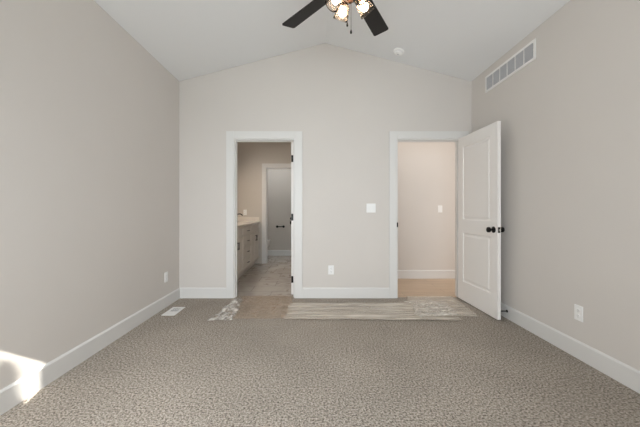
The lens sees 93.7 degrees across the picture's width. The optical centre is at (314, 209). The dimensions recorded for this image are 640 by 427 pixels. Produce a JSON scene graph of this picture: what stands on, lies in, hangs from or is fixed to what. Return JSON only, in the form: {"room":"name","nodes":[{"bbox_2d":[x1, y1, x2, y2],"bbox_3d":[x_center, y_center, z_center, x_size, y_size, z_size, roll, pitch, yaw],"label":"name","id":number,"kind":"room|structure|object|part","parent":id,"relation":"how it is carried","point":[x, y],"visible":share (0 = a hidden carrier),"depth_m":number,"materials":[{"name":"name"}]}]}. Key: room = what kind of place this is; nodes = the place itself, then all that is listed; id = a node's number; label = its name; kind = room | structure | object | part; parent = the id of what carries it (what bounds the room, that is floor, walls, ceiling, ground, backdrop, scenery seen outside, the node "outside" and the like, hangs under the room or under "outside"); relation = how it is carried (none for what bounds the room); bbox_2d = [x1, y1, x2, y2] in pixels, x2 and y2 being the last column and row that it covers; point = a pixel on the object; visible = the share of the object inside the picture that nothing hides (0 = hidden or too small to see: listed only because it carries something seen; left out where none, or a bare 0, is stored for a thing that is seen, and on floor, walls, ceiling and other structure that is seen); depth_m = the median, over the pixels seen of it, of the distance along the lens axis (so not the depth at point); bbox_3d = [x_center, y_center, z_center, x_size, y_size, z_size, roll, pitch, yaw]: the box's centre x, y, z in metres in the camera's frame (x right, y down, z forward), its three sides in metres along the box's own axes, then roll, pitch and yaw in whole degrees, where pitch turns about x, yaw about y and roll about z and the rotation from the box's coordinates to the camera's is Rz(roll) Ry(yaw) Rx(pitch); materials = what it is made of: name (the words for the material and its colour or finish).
{"room":"empty bedroom","nodes":[
{"label":"empty bedroom","id":0,"kind":"room"},
{"bbox_2d":[0,0,178,389],"bbox_3d":[-1.811,-0.203,1.621,0.120,2.915,4.741,0,0,0],"label":"wall","id":1,"kind":"structure","parent":0,"point":[89,118],"depth_m":2.20,"materials":[{"name":"paint"}]},
{"bbox_2d":[0,288,179,415],"bbox_3d":[-1.744,1.068,1.635,0.015,0.134,4.471,0,0,0],"label":"baseboard","id":2,"kind":"structure","parent":1,"relation":"attached to","point":[13,394],"depth_m":2.15,"materials":[{"name":"white paint"}]},
{"bbox_2d":[164,271,167,281],"bbox_3d":[-1.746,0.787,3.525,0.009,0.116,0.072,0,0,0],"label":"wall outlet","id":3,"kind":"object","parent":1,"relation":"attached to","point":[165,273],"visible":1,"depth_m":3.52,"materials":[{"name":"white plastic"}]},
{"bbox_2d":[237,142,290,262],"bbox_3d":[-0.726,-0.185,6.460,2.051,2.880,0.120,0,0,0],"label":"wall","id":4,"kind":"structure","parent":0,"point":[251,156],"depth_m":6.40,"materials":[{"name":"beige paint"}]},
{"bbox_2d":[262,163,290,263],"bbox_3d":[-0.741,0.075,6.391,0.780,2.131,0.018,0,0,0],"label":"trim","id":5,"kind":"structure","parent":4,"relation":"attached to","point":[264,165],"depth_m":6.38,"materials":[{"name":"white paint"}]},
{"bbox_2d":[268,169,290,249],"bbox_3d":[-0.726,-0.185,7.550,2.051,2.880,0.100,0,0,0],"label":"wall","id":6,"kind":"structure","parent":0,"point":[279,180],"depth_m":7.50,"materials":[{"name":"beige paint"}]},
{"bbox_2d":[268,250,290,255],"bbox_3d":[-1.016,1.071,7.492,1.471,0.140,0.015,0,0,0],"label":"baseboard","id":7,"kind":"structure","parent":6,"relation":"attached to","point":[270,252],"depth_m":7.49,"materials":[{"name":"white paint"}]},
{"bbox_2d":[0,256,639,426],"bbox_3d":[0.650,1.195,3.450,5.100,0.120,8.300,0,0,0],"label":"floor","id":8,"kind":"structure","parent":0,"point":[260,367],"depth_m":2.08,"materials":[{"name":"carpet"}]},
{"bbox_2d":[161,307,184,315],"bbox_3d":[-1.580,1.131,3.355,0.140,0.006,0.272,0,0,0],"label":"floor vent","id":9,"kind":"object","parent":8,"relation":"in","point":[173,311],"visible":1,"depth_m":3.33,"materials":[{"name":"white metal"}]},
{"bbox_2d":[208,298,240,320],"bbox_3d":[-0.973,1.110,3.431,0.268,0.028,0.779,0,0,0],"label":"plastic film","id":10,"kind":"object","parent":8,"relation":"on","point":[235,300],"visible":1,"depth_m":3.33,"materials":[{"name":"white"}]},
{"bbox_2d":[237,223,258,278],"bbox_3d":[-1.442,0.711,5.253,0.586,0.861,2.265,0,0,0],"label":"bathroom vanity","id":11,"kind":"object","parent":8,"relation":"on","point":[247,236],"visible":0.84,"depth_m":5.25,"materials":[{"name":"white paint"}]},
{"bbox_3d":[-1.192,0.723,4.737,0.020,0.557,0.399,0,0,0],"label":"cabinet door","id":12,"kind":"part","parent":11,"relation":"part of","materials":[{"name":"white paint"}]},
{"bbox_3d":[-1.192,0.361,5.250,0.020,0.150,0.608,0,0,0],"label":"drawer","id":13,"kind":"part","parent":11,"relation":"part of","materials":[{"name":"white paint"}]},
{"bbox_3d":[-1.192,0.534,5.250,0.020,0.181,0.608,0,0,0],"label":"drawer","id":14,"kind":"part","parent":11,"relation":"part of","materials":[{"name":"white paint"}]},
{"bbox_3d":[-1.192,0.723,5.250,0.020,0.180,0.608,0,0,0],"label":"drawer","id":15,"kind":"part","parent":11,"relation":"part of","materials":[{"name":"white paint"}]},
{"bbox_3d":[-1.192,0.911,5.250,0.020,0.180,0.608,0,0,0],"label":"drawer","id":16,"kind":"part","parent":11,"relation":"part of","materials":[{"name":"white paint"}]},
{"bbox_2d":[237,217,259,227],"bbox_3d":[-1.465,0.209,5.249,0.570,0.128,2.298,0,0,0],"label":"countertop","id":17,"kind":"structure","parent":11,"relation":"on","point":[241,221],"depth_m":6.24,"materials":[{"name":"beige stone"}]},
{"bbox_3d":[-1.192,0.723,5.761,0.020,0.557,0.394,0,0,0],"label":"cabinet door","id":18,"kind":"part","parent":11,"relation":"part of","materials":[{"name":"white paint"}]},
{"bbox_3d":[-1.192,0.723,6.159,0.020,0.557,0.394,0,0,0],"label":"cabinet door","id":19,"kind":"part","parent":11,"relation":"part of","materials":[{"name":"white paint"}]},
{"bbox_2d":[286,303,453,319],"bbox_3d":[0.592,1.115,3.344,1.820,0.013,0.595,0,0,0],"label":"plastic film","id":20,"kind":"object","parent":8,"relation":"on","point":[394,305],"visible":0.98,"depth_m":3.33,"materials":[{"name":"beige"}]},
{"bbox_2d":[409,300,453,315],"bbox_3d":[1.304,1.091,3.377,0.507,0.029,0.616,0,0,0],"label":"plastic film","id":21,"kind":"object","parent":20,"relation":"on","point":[436,307],"visible":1,"depth_m":3.35,"materials":[{"name":"white"}]},
{"bbox_2d":[407,296,476,315],"bbox_3d":[1.427,1.129,3.571,0.748,0.008,0.760,0,0,0],"label":"plastic film","id":22,"kind":"object","parent":8,"relation":"on","point":[449,297],"visible":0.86,"depth_m":3.51,"materials":[{"name":"beige"}]},
{"bbox_2d":[179,43,471,287],"bbox_3d":[0.725,-0.450,3.931,4.951,3.409,0.120,0,0,0],"label":"wall","id":23,"kind":"structure","parent":0,"point":[345,104],"depth_m":3.87,"materials":[{"name":"paint"}]},
{"bbox_2d":[180,288,225,297],"bbox_3d":[-1.439,1.068,3.864,0.594,0.134,0.015,0,0,0],"label":"baseboard","id":24,"kind":"structure","parent":23,"relation":"attached to","point":[184,292],"depth_m":3.86,"materials":[{"name":"white paint"}]},
{"bbox_2d":[226,131,301,297],"bbox_3d":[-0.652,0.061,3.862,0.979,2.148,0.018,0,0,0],"label":"trim","id":25,"kind":"structure","parent":23,"relation":"attached to","point":[230,135],"depth_m":3.85,"materials":[{"name":"white paint"}]},
{"bbox_2d":[290,142,292,293],"bbox_3d":[-0.298,0.110,4.349,0.177,2.030,0.728,0,0,0],"label":"door","id":26,"kind":"structure","parent":23,"relation":"in","point":[291,221],"depth_m":4.00,"materials":[{"name":"white paint"}]},
{"bbox_2d":[328,265,333,273],"bbox_3d":[0.207,0.773,3.866,0.072,0.116,0.009,0,0,0],"label":"wall outlet","id":27,"kind":"object","parent":23,"relation":"attached to","point":[330,267],"visible":1,"depth_m":3.87,"materials":[{"name":"white plastic"}]},
{"bbox_2d":[302,288,388,297],"bbox_3d":[0.397,1.068,3.864,1.120,0.134,0.015,0,0,0],"label":"baseboard","id":28,"kind":"structure","parent":23,"relation":"attached to","point":[306,292],"depth_m":3.86,"materials":[{"name":"white paint"}]},
{"bbox_2d":[366,204,375,212],"bbox_3d":[0.723,-0.025,3.865,0.118,0.116,0.013,0,0,0],"label":"light switch","id":29,"kind":"object","parent":23,"relation":"attached to","point":[370,208],"visible":1,"depth_m":3.87,"materials":[{"name":"white plastic"}]},
{"bbox_2d":[389,131,468,297],"bbox_3d":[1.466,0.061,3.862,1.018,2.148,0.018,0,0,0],"label":"trim","id":30,"kind":"structure","parent":23,"relation":"attached to","point":[393,135],"depth_m":3.85,"materials":[{"name":"white paint"}]},
{"bbox_2d":[458,121,504,319],"bbox_3d":[1.867,0.106,3.457,0.177,2.030,0.812,0,0,-2],"label":"door","id":31,"kind":"structure","parent":23,"relation":"in","point":[480,229],"depth_m":3.36,"materials":[{"name":"white paint"}]},
{"bbox_3d":[1.825,0.205,3.122,0.071,0.066,0.066,0,0,-2],"label":"knob","id":32,"kind":"part","parent":31,"relation":"part of","materials":[{"name":"black metal"}]},
{"bbox_2d":[94,0,569,80],"bbox_3d":[0.135,-1.963,1.621,4.011,0.664,4.741,0,0,0],"label":"ceiling","id":33,"kind":"structure","parent":0,"point":[461,39],"depth_m":3.12,"materials":[{"name":"white paint"}]},
{"bbox_2d":[282,0,387,35],"bbox_3d":[0.240,-1.637,1.873,1.279,1.047,1.261,0,0,0],"label":"ceiling fan","id":34,"kind":"object","parent":33,"relation":"hanging from","point":[368,10],"visible":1,"depth_m":2.21,"materials":[{"name":"black wood"}]},
{"bbox_3d":[-0.049,-1.465,2.207,0.125,0.032,0.505,0,0,-42],"label":"blade","id":35,"kind":"part","parent":34,"relation":"part of","materials":[{"name":"black wood"}]},
{"bbox_3d":[0.123,-1.307,1.862,0.122,0.126,0.105,0,0,0],"label":"lamp shade","id":36,"kind":"part","parent":34,"relation":"part of","materials":[{"name":"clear glass"}]},
{"bbox_3d":[0.181,-1.315,1.992,0.049,0.060,0.056,0,0,0],"label":"bulb","id":37,"kind":"part","parent":34,"relation":"part of","materials":[{"name":"beige glass"}]},
{"bbox_3d":[0.274,-1.307,1.806,0.108,0.126,0.121,0,0,0],"label":"lamp shade","id":38,"kind":"part","parent":34,"relation":"part of","materials":[{"name":"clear glass"}]},
{"bbox_3d":[0.315,-1.315,1.938,0.057,0.060,0.050,0,0,0],"label":"bulb","id":39,"kind":"part","parent":34,"relation":"part of","materials":[{"name":"beige glass"}]},
{"bbox_3d":[0.325,-1.307,1.946,0.122,0.126,0.105,0,0,0],"label":"lamp shade","id":40,"kind":"part","parent":34,"relation":"part of","materials":[{"name":"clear glass"}]},
{"bbox_3d":[0.425,-1.465,2.259,0.125,0.032,0.505,0,0,30],"label":"blade","id":41,"kind":"part","parent":34,"relation":"part of","materials":[{"name":"black wood"}]},
{"bbox_2d":[393,48,403,55],"bbox_3d":[1.014,-1.908,3.630,0.127,0.066,0.128,0,0,0],"label":"smoke detector","id":42,"kind":"object","parent":33,"relation":"attached to","point":[397,51],"visible":1,"depth_m":3.60,"materials":[{"name":"white plastic"}]},
{"bbox_2d":[398,142,454,269],"bbox_3d":[1.810,-0.185,5.065,2.780,2.880,0.120,0,0,0],"label":"wall","id":43,"kind":"structure","parent":0,"point":[426,170],"depth_m":5.01,"materials":[{"name":"paint"}]},
{"bbox_2d":[398,270,454,278],"bbox_3d":[1.870,1.071,4.997,2.660,0.140,0.015,0,0,0],"label":"baseboard","id":44,"kind":"structure","parent":43,"relation":"attached to","point":[402,274],"depth_m":4.99,"materials":[{"name":"white paint"}]},
{"bbox_2d":[472,0,639,370],"bbox_3d":[2.080,-0.203,1.560,0.120,2.915,4.621,0,0,0],"label":"wall","id":45,"kind":"structure","parent":0,"point":[569,118],"depth_m":2.32,"materials":[{"name":"paint"}]},
{"bbox_2d":[485,38,535,92],"bbox_3d":[2.015,-1.475,3.143,0.011,0.190,0.802,0,0,0],"label":"air vent","id":46,"kind":"object","parent":45,"relation":"in","point":[526,55],"visible":1,"depth_m":3.06,"materials":[{"name":"grey metal"}]},
{"bbox_2d":[501,302,639,393],"bbox_3d":[2.013,1.068,1.635,0.015,0.134,4.471,0,0,0],"label":"baseboard","id":47,"kind":"structure","parent":45,"relation":"attached to","point":[619,371],"depth_m":2.27,"materials":[{"name":"white paint"}]},
{"bbox_2d":[574,304,582,321],"bbox_3d":[2.015,0.788,2.295,0.009,0.116,0.072,0,0,0],"label":"wall outlet","id":48,"kind":"object","parent":45,"relation":"attached to","point":[578,310],"visible":1,"depth_m":2.29,"materials":[{"name":"white plastic"}]}
]}

